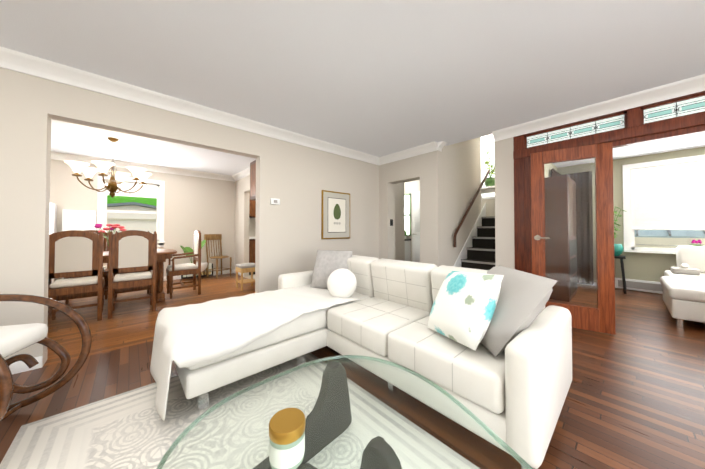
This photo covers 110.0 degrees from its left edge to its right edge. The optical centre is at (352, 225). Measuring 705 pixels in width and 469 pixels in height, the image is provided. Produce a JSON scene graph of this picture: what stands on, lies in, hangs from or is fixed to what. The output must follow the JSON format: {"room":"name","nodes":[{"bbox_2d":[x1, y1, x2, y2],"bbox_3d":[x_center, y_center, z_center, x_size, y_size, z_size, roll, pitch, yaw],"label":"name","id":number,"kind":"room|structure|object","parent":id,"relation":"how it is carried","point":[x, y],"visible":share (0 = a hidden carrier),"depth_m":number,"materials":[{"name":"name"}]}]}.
{"room":"living room","nodes":[
{"label":"living room","id":0,"kind":"room"},
{"bbox_2d":[50,159,255,279],"bbox_3d":[-4.053,-0.040,5.487,5.480,2.460,0.140,1,-1,-42],"label":"wall","id":1,"kind":"structure","parent":0,"point":[192,204],"depth_m":5.59,"materials":[{"name":"beige paint"}]},
{"bbox_2d":[97,175,164,246],"bbox_3d":[-4.481,-0.269,5.038,1.050,1.425,0.140,1,-1,-42],"label":"window","id":2,"kind":"structure","parent":1,"relation":"in","point":[151,190],"depth_m":5.11,"materials":[{"name":"white"}]},
{"bbox_2d":[51,151,234,181],"bbox_3d":[-4.455,-1.217,4.986,3.950,0.120,0.092,1,-1,-42],"label":"crown molding","id":3,"kind":"structure","parent":1,"relation":"attached to","point":[125,164],"depth_m":5.10,"materials":[{"name":"white"}]},
{"bbox_2d":[163,270,233,280],"bbox_3d":[-4.481,1.138,4.980,3.950,0.090,0.014,1,-1,-42],"label":"baseboard","id":4,"kind":"structure","parent":1,"relation":"attached to","point":[225,271],"depth_m":6.00,"materials":[{"name":"white"}]},
{"bbox_2d":[249,198,255,217],"bbox_3d":[-2.647,-0.630,6.433,0.435,0.830,0.343,1,-1,-42],"label":"upper cabinet","id":5,"kind":"object","parent":1,"relation":"attached to","point":[252,208],"depth_m":6.29,"materials":[{"name":"brown wood"}]},
{"bbox_2d":[0,67,378,364],"bbox_3d":[-1.619,-0.079,2.902,5.600,2.460,0.140,1,-1,-42],"label":"wall","id":6,"kind":"structure","parent":0,"point":[296,179],"depth_m":2.47,"materials":[{"name":"beige paint"}]},
{"bbox_2d":[9,356,42,373],"bbox_3d":[-3.074,1.085,1.471,1.547,0.090,0.014,1,-1,-42],"label":"baseboard","id":7,"kind":"structure","parent":6,"relation":"attached to","point":[18,367],"depth_m":1.92,"materials":[{"name":"white"}]},
{"bbox_2d":[0,46,379,164],"bbox_3d":[-1.497,-1.249,2.873,5.480,0.120,0.092,1,-1,-42],"label":"crown molding","id":8,"kind":"structure","parent":6,"relation":"attached to","point":[16,61],"depth_m":2.43,"materials":[{"name":"white"}]},
{"bbox_2d":[270,198,279,204],"bbox_3d":[-1.038,-0.327,3.315,0.130,0.080,0.026,1,-1,-42],"label":"wall thermostat","id":9,"kind":"object","parent":6,"relation":"attached to","point":[274,201],"visible":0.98,"depth_m":3.30,"materials":[{"name":"white plastic"}]},
{"bbox_2d":[321,190,349,238],"bbox_3d":[-0.257,-0.171,4.012,0.582,0.765,0.030,1,-1,-42],"label":"picture","id":10,"kind":"object","parent":6,"relation":"attached to","point":[335,215],"visible":1,"depth_m":3.98,"materials":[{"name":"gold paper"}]},
{"bbox_2d":[234,175,249,276],"bbox_3d":[-1.826,-0.046,5.090,0.120,2.460,3.390,1,-1,-42],"label":"wall","id":11,"kind":"structure","parent":0,"point":[241,187],"depth_m":5.92,"materials":[{"name":"beige paint"}]},
{"bbox_2d":[232,167,249,180],"bbox_3d":[-1.915,-1.216,5.048,0.092,0.120,3.180,1,-1,-42],"label":"crown molding","id":12,"kind":"structure","parent":11,"relation":"attached to","point":[246,172],"depth_m":5.84,"materials":[{"name":"white"}]},
{"bbox_2d":[250,160,255,200],"bbox_3d":[-1.387,-0.838,4.272,0.333,0.700,1.250,1,-1,-42],"label":"upper cabinet","id":13,"kind":"object","parent":11,"relation":"attached to","point":[253,180],"visible":0.19,"depth_m":4.51,"materials":[{"name":"brown wood"}]},
{"bbox_2d":[0,273,704,468],"bbox_3d":[0.411,1.206,3.169,9.000,0.100,9.450,1,-1,-42],"label":"floor","id":14,"kind":"structure","parent":0,"point":[635,398],"depth_m":1.80,"materials":[{"name":"brown wood"}]},
{"bbox_2d":[0,294,91,421],"bbox_3d":[-2.223,0.547,1.181,1.258,1.170,0.544,0,-1,-17],"label":"rocking chair","id":15,"kind":"object","parent":14,"relation":"on","point":[14,339],"visible":1,"depth_m":1.49,"materials":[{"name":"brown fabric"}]},
{"bbox_2d":[49,202,56,282],"bbox_3d":[-5.230,0.391,3.842,0.700,1.550,0.680,1,-1,-42],"label":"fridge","id":16,"kind":"object","parent":14,"relation":"on","point":[53,220],"visible":0.12,"depth_m":4.14,"materials":[{"name":"white metal"}]},
{"bbox_2d":[48,230,107,320],"bbox_3d":[-3.384,0.603,3.029,0.467,1.100,0.443,1,-1,-42],"label":"dining chair","id":17,"kind":"object","parent":14,"relation":"on","point":[76,260],"depth_m":2.91,"materials":[{"name":"brown wood"}]},
{"bbox_2d":[61,209,95,278],"bbox_3d":[-4.951,0.445,4.474,0.400,1.460,0.147,1,-1,-42],"label":"cabinet","id":18,"kind":"object","parent":14,"relation":"on","point":[82,220],"visible":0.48,"depth_m":4.43,"materials":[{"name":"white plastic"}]},
{"bbox_2d":[48,249,176,308],"bbox_3d":[-3.618,0.783,3.645,1.620,0.760,0.950,1,-1,-42],"label":"dining table","id":19,"kind":"object","parent":14,"relation":"on","point":[163,255],"visible":0.38,"depth_m":3.77,"materials":[{"name":"brown wood"}]},
{"bbox_2d":[94,224,125,252],"bbox_3d":[-3.615,0.186,3.693,0.345,0.436,0.387,1,-1,-42],"label":"flower vase","id":20,"kind":"object","parent":19,"relation":"on","point":[113,227],"visible":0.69,"depth_m":3.66,"materials":[{"name":"clear glass"}]},
{"bbox_2d":[104,230,156,318],"bbox_3d":[-2.997,0.609,3.377,0.467,1.100,0.443,1,-1,-42],"label":"dining chair","id":21,"kind":"object","parent":14,"relation":"on","point":[132,253],"depth_m":3.23,"materials":[{"name":"brown wood"}]},
{"bbox_2d":[166,230,200,298],"bbox_3d":[-2.913,0.622,4.256,0.443,1.100,0.526,1,-1,-42],"label":"armchair","id":22,"kind":"object","parent":14,"relation":"on","point":[193,268],"visible":0.98,"depth_m":4.21,"materials":[{"name":"brown wood"}]},
{"bbox_2d":[180,240,207,279],"bbox_3d":[-3.520,0.751,5.421,0.600,0.881,0.322,1,-1,-42],"label":"planter","id":23,"kind":"object","parent":14,"relation":"on","point":[203,264],"visible":0.38,"depth_m":5.46,"materials":[{"name":"white ceramic"}]},
{"bbox_2d":[181,263,212,278],"bbox_3d":[-3.639,0.808,5.791,0.640,0.774,0.147,1,-1,-42],"label":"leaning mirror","id":24,"kind":"object","parent":14,"relation":"on","point":[204,273],"visible":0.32,"depth_m":5.83,"materials":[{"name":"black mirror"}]},
{"bbox_2d":[204,234,231,278],"bbox_3d":[-3.142,0.695,5.794,0.462,1.000,0.420,0,-1,28],"label":"spindle chair","id":25,"kind":"object","parent":14,"relation":"on","point":[213,237],"visible":0.98,"depth_m":5.80,"materials":[{"name":"brown wood"}]},
{"bbox_2d":[0,353,479,468],"bbox_3d":[-0.100,1.112,0.665,1.650,0.011,3.410,1,-1,-42],"label":"rug","id":26,"kind":"object","parent":14,"relation":"on","point":[131,429],"visible":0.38,"depth_m":1.33,"materials":[{"name":"white carpet"}]},
{"bbox_2d":[156,355,532,468],"bbox_3d":[0.062,0.911,0.721,1.053,0.392,1.300,1,-1,-42],"label":"coffee table","id":27,"kind":"object","parent":26,"relation":"on","point":[329,419],"visible":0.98,"depth_m":1.16,"materials":[{"name":"clear glass"}]},
{"bbox_2d":[269,408,305,468],"bbox_3d":[-0.201,0.657,0.762,0.110,0.116,0.110,1,-1,-42],"label":"candle","id":28,"kind":"object","parent":27,"relation":"on","point":[286,438],"visible":1,"depth_m":0.72,"materials":[{"name":"white wax"}]},
{"bbox_2d":[236,263,254,290],"bbox_3d":[-1.999,0.953,4.684,0.330,0.450,0.330,1,-1,-42],"label":"stool","id":29,"kind":"object","parent":14,"relation":"on","point":[245,268],"visible":0.73,"depth_m":4.59,"materials":[{"name":"brown wood"}]},
{"bbox_2d":[150,250,571,468],"bbox_3d":[-0.123,0.700,1.796,2.000,0.869,2.388,1,-1,-42],"label":"sofa","id":30,"kind":"object","parent":14,"relation":"on","point":[491,348],"visible":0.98,"depth_m":1.49,"materials":[{"name":"white leather"}]},
{"bbox_2d":[150,284,359,420],"bbox_3d":[-0.770,0.864,2.117,1.471,0.402,0.880,1,-1,-42],"label":"blanket","id":31,"kind":"object","parent":30,"relation":"on","point":[213,344],"depth_m":1.72,"materials":[{"name":"white fabric"}]},
{"bbox_2d":[454,203,495,269],"bbox_3d":[2.433,0.350,4.941,2.640,1.665,1.640,1,-1,-42],"label":"stair steps","id":32,"kind":"structure","parent":14,"relation":"on","point":[477,251],"depth_m":4.42,"materials":[{"name":"black carpet"}]},
{"bbox_2d":[481,186,494,202],"bbox_3d":[3.140,-0.519,5.618,0.360,0.708,0.600,1,-1,-42],"label":"table","id":33,"kind":"object","parent":32,"relation":"on","point":[489,189],"visible":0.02,"depth_m":5.60,"materials":[{"name":"white"}]},
{"bbox_2d":[484,145,494,186],"bbox_3d":[3.169,-1.355,5.586,0.345,0.962,0.453,1,-1,-42],"label":"plant","id":34,"kind":"object","parent":33,"relation":"on","point":[490,181],"visible":0.71,"depth_m":5.58,"materials":[{"name":"green plant"}]},
{"bbox_2d":[544,175,576,301],"bbox_3d":[3.515,0.196,4.219,0.900,1.950,0.396,1,-1,-42],"label":"tall cabinet","id":35,"kind":"object","parent":14,"relation":"on","point":[563,264],"depth_m":3.89,"materials":[{"name":"brown wood"}]},
{"bbox_2d":[614,255,626,293],"bbox_3d":[4.747,0.862,4.514,0.408,0.631,0.352,1,-1,-42],"label":"plant stand","id":36,"kind":"object","parent":14,"relation":"on","point":[621,257],"visible":0.5,"depth_m":4.30,"materials":[{"name":"black"}]},
{"bbox_2d":[614,207,625,255],"bbox_3d":[4.762,0.087,4.556,0.432,0.917,0.418,1,-1,-42],"label":"potted plant","id":37,"kind":"object","parent":36,"relation":"on","point":[618,249],"visible":0.23,"depth_m":4.40,"materials":[{"name":"teal"}]},
{"bbox_2d":[660,276,704,327],"bbox_3d":[4.624,0.920,2.505,1.110,0.450,1.820,1,-1,-42],"label":"ottoman","id":38,"kind":"object","parent":14,"relation":"on","point":[683,298],"visible":1,"depth_m":2.77,"materials":[{"name":"white leather"}]},
{"bbox_2d":[662,246,704,289],"bbox_3d":[5.518,0.727,3.131,0.891,0.856,1.950,1,-1,-42],"label":"sofa","id":39,"kind":"object","parent":14,"relation":"on","point":[692,256],"visible":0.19,"depth_m":3.78,"materials":[{"name":"white leather"}]},
{"bbox_2d":[671,264,699,275],"bbox_3d":[4.959,0.638,3.685,0.240,0.147,0.240,1,-1,-42],"label":"tray","id":40,"kind":"object","parent":39,"relation":"on","point":[684,269],"visible":1,"depth_m":3.63,"materials":[{"name":"white"}]},
{"bbox_2d":[0,0,704,175],"bbox_3d":[0.411,-1.344,3.207,9.000,0.120,9.450,1,-1,-42],"label":"ceiling","id":41,"kind":"structure","parent":0,"point":[379,78],"depth_m":1.96,"materials":[{"name":"white paint"}]},
{"bbox_2d":[64,137,151,197],"bbox_3d":[-3.562,-0.857,3.667,0.923,0.880,0.935,1,-1,-42],"label":"chandelier","id":42,"kind":"object","parent":41,"relation":"hanging from","point":[111,187],"visible":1,"depth_m":3.63,"materials":[{"name":"gold metal"}]},
{"bbox_2d":[395,182,404,260],"bbox_3d":[0.842,-0.043,5.264,0.780,2.460,0.080,1,-1,-42],"label":"wall","id":43,"kind":"structure","parent":0,"point":[401,189],"depth_m":5.39,"materials":[{"name":"beige paint"}]},
{"bbox_2d":[379,146,444,266],"bbox_3d":[0.951,-0.056,4.396,0.220,2.460,1.357,1,-1,-42],"label":"wall","id":44,"kind":"structure","parent":0,"point":[427,170],"depth_m":4.01,"materials":[{"name":"beige paint"}]},
{"bbox_2d":[380,141,443,164],"bbox_3d":[0.950,-1.229,4.189,0.102,0.120,1.209,1,-1,-42],"label":"crown molding","id":45,"kind":"structure","parent":44,"relation":"attached to","point":[432,146],"depth_m":4.12,"materials":[{"name":"white"}]},
{"bbox_2d":[405,180,419,261],"bbox_3d":[1.201,-0.026,6.421,0.100,2.460,2.000,1,-1,-42],"label":"wall","id":46,"kind":"structure","parent":0,"point":[412,186],"depth_m":6.07,"materials":[{"name":"beige paint"}]},
{"bbox_2d":[404,193,410,235],"bbox_3d":[1.258,-0.272,6.315,0.080,1.050,0.600,1,-1,-42],"label":"window","id":47,"kind":"structure","parent":46,"relation":"in","point":[407,204],"depth_m":6.19,"materials":[{"name":"white glass"}]},
{"bbox_2d":[412,191,419,262],"bbox_3d":[1.647,0.180,5.804,0.058,2.030,0.590,1,-1,-42],"label":"door frame","id":48,"kind":"structure","parent":46,"relation":"attached to","point":[416,226],"depth_m":5.95,"materials":[{"name":"white wood"}]},
{"bbox_2d":[445,137,480,265],"bbox_3d":[1.998,-1.224,4.521,1.480,4.800,0.117,1,-1,-42],"label":"wall","id":49,"kind":"structure","parent":0,"point":[462,172],"depth_m":4.35,"materials":[{"name":"beige paint"}]},
{"bbox_2d":[453,170,489,246],"bbox_3d":[2.230,-0.401,4.581,1.570,1.516,0.091,1,-1,-42],"label":"handrail","id":50,"kind":"object","parent":49,"relation":"attached to","point":[468,210],"visible":1,"depth_m":4.38,"materials":[{"name":"brown wood"}]},
{"bbox_2d":[481,134,492,216],"bbox_3d":[3.414,-1.203,5.922,0.100,4.800,1.730,1,-1,-42],"label":"wall","id":51,"kind":"structure","parent":0,"point":[489,202],"depth_m":5.99,"materials":[{"name":"beige paint"}]},
{"bbox_2d":[481,140,494,198],"bbox_3d":[3.228,-1.351,6.079,0.070,1.400,0.850,1,-1,-42],"label":"window","id":52,"kind":"structure","parent":51,"relation":"in","point":[485,148],"depth_m":6.03,"materials":[{"name":"white"}]},
{"bbox_2d":[493,137,557,268],"bbox_3d":[3.200,-1.226,4.389,3.030,4.800,0.242,1,-1,-42],"label":"wall","id":53,"kind":"structure","parent":0,"point":[503,202],"depth_m":3.37,"materials":[{"name":"beige paint"}]},
{"bbox_2d":[551,168,593,284],"bbox_3d":[4.262,0.035,4.789,0.870,2.250,0.520,1,-1,-42],"label":"curtain","id":54,"kind":"object","parent":53,"relation":"hanging from","point":[584,184],"depth_m":4.95,"materials":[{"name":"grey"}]},
{"bbox_2d":[530,142,615,334],"bbox_3d":[2.459,0.128,2.795,0.700,2.020,0.170,-1,-1,34],"label":"door leaf","id":55,"kind":"structure","parent":53,"relation":"in","point":[600,317],"depth_m":2.67,"materials":[{"name":"brown wood"}]},
{"bbox_2d":[492,74,704,141],"bbox_3d":[3.261,-1.262,2.011,0.122,0.120,3.860,1,-1,-42],"label":"crown molding","id":56,"kind":"structure","parent":53,"relation":"attached to","point":[695,84],"depth_m":2.60,"materials":[{"name":"white"}]},
{"bbox_2d":[513,91,704,273],"bbox_3d":[2.887,-0.059,2.544,0.144,2.410,2.080,1,-1,-42],"label":"trim","id":57,"kind":"structure","parent":53,"relation":"attached to","point":[681,116],"depth_m":2.71,"materials":[{"name":"brown wood"}]},
{"bbox_2d":[558,147,704,281],"bbox_3d":[5.673,-0.062,4.008,0.120,2.460,3.630,1,-1,-42],"label":"wall","id":58,"kind":"structure","parent":0,"point":[647,266],"depth_m":4.53,"materials":[{"name":"beige paint"}]},
{"bbox_2d":[577,282,662,293],"bbox_3d":[5.623,1.132,3.946,0.014,0.070,3.630,1,-1,-42],"label":"baseboard","id":59,"kind":"structure","parent":58,"relation":"attached to","point":[595,283],"depth_m":4.61,"materials":[{"name":"white"}]},
{"bbox_2d":[615,278,662,292],"bbox_3d":[5.476,1.059,4.064,0.073,0.180,1.600,1,-1,-42],"label":"baseboard heater","id":60,"kind":"object","parent":58,"relation":"attached to","point":[644,285],"visible":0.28,"depth_m":4.40,"materials":[{"name":"white metal"}]},
{"bbox_2d":[623,154,704,253],"bbox_3d":[5.812,-0.341,3.768,0.200,1.610,2.260,1,-1,-42],"label":"window","id":61,"kind":"structure","parent":58,"relation":"in","point":[629,238],"depth_m":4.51,"materials":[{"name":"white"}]},
{"bbox_2d":[631,161,704,228],"bbox_3d":[5.827,-0.503,3.784,0.032,1.095,2.060,1,-1,-42],"label":"window blind","id":62,"kind":"object","parent":61,"relation":"attached to","point":[671,219],"visible":0.88,"depth_m":4.22,"materials":[{"name":"white fabric"}]},
{"bbox_2d":[689,240,701,245],"bbox_3d":[5.547,0.323,3.977,0.144,0.205,0.144,1,-1,-42],"label":"flowers","id":63,"kind":"object","parent":61,"relation":"on","point":[697,241],"visible":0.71,"depth_m":3.96,"materials":[{"name":"pink plant"}]},
{"bbox_3d":[-0.288,1.244,5.701,3.250,0.100,4.750,1,-1,-42],"label":"floor","id":64,"kind":"structure","parent":0,"visible":0},
{"bbox_2d":[249,238,254,274],"bbox_3d":[-2.552,0.743,6.307,0.435,0.920,0.628,1,-1,-42],"label":"base cabinet","id":65,"kind":"object","parent":64,"relation":"on","point":[251,240],"depth_m":6.02,"materials":[{"name":"brown wood"}]},
{"bbox_2d":[405,239,410,261],"bbox_3d":[0.847,0.762,6.292,0.578,0.880,1.140,1,-1,-42],"label":"base cabinet","id":66,"kind":"object","parent":64,"relation":"on","point":[407,250],"visible":0.11,"depth_m":6.00,"materials":[{"name":"white wood"}]},
{"label":"outside","id":67,"kind":"structure","parent":0,"visible":0},
{"bbox_2d":[107,195,156,233],"bbox_3d":[-7.495,-1.853,11.565,27.220,7.070,12.839,1,-1,-42],"label":"yard","id":68,"kind":"structure","parent":67,"point":[128,223],"depth_m":9.16,"materials":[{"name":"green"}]}
]}

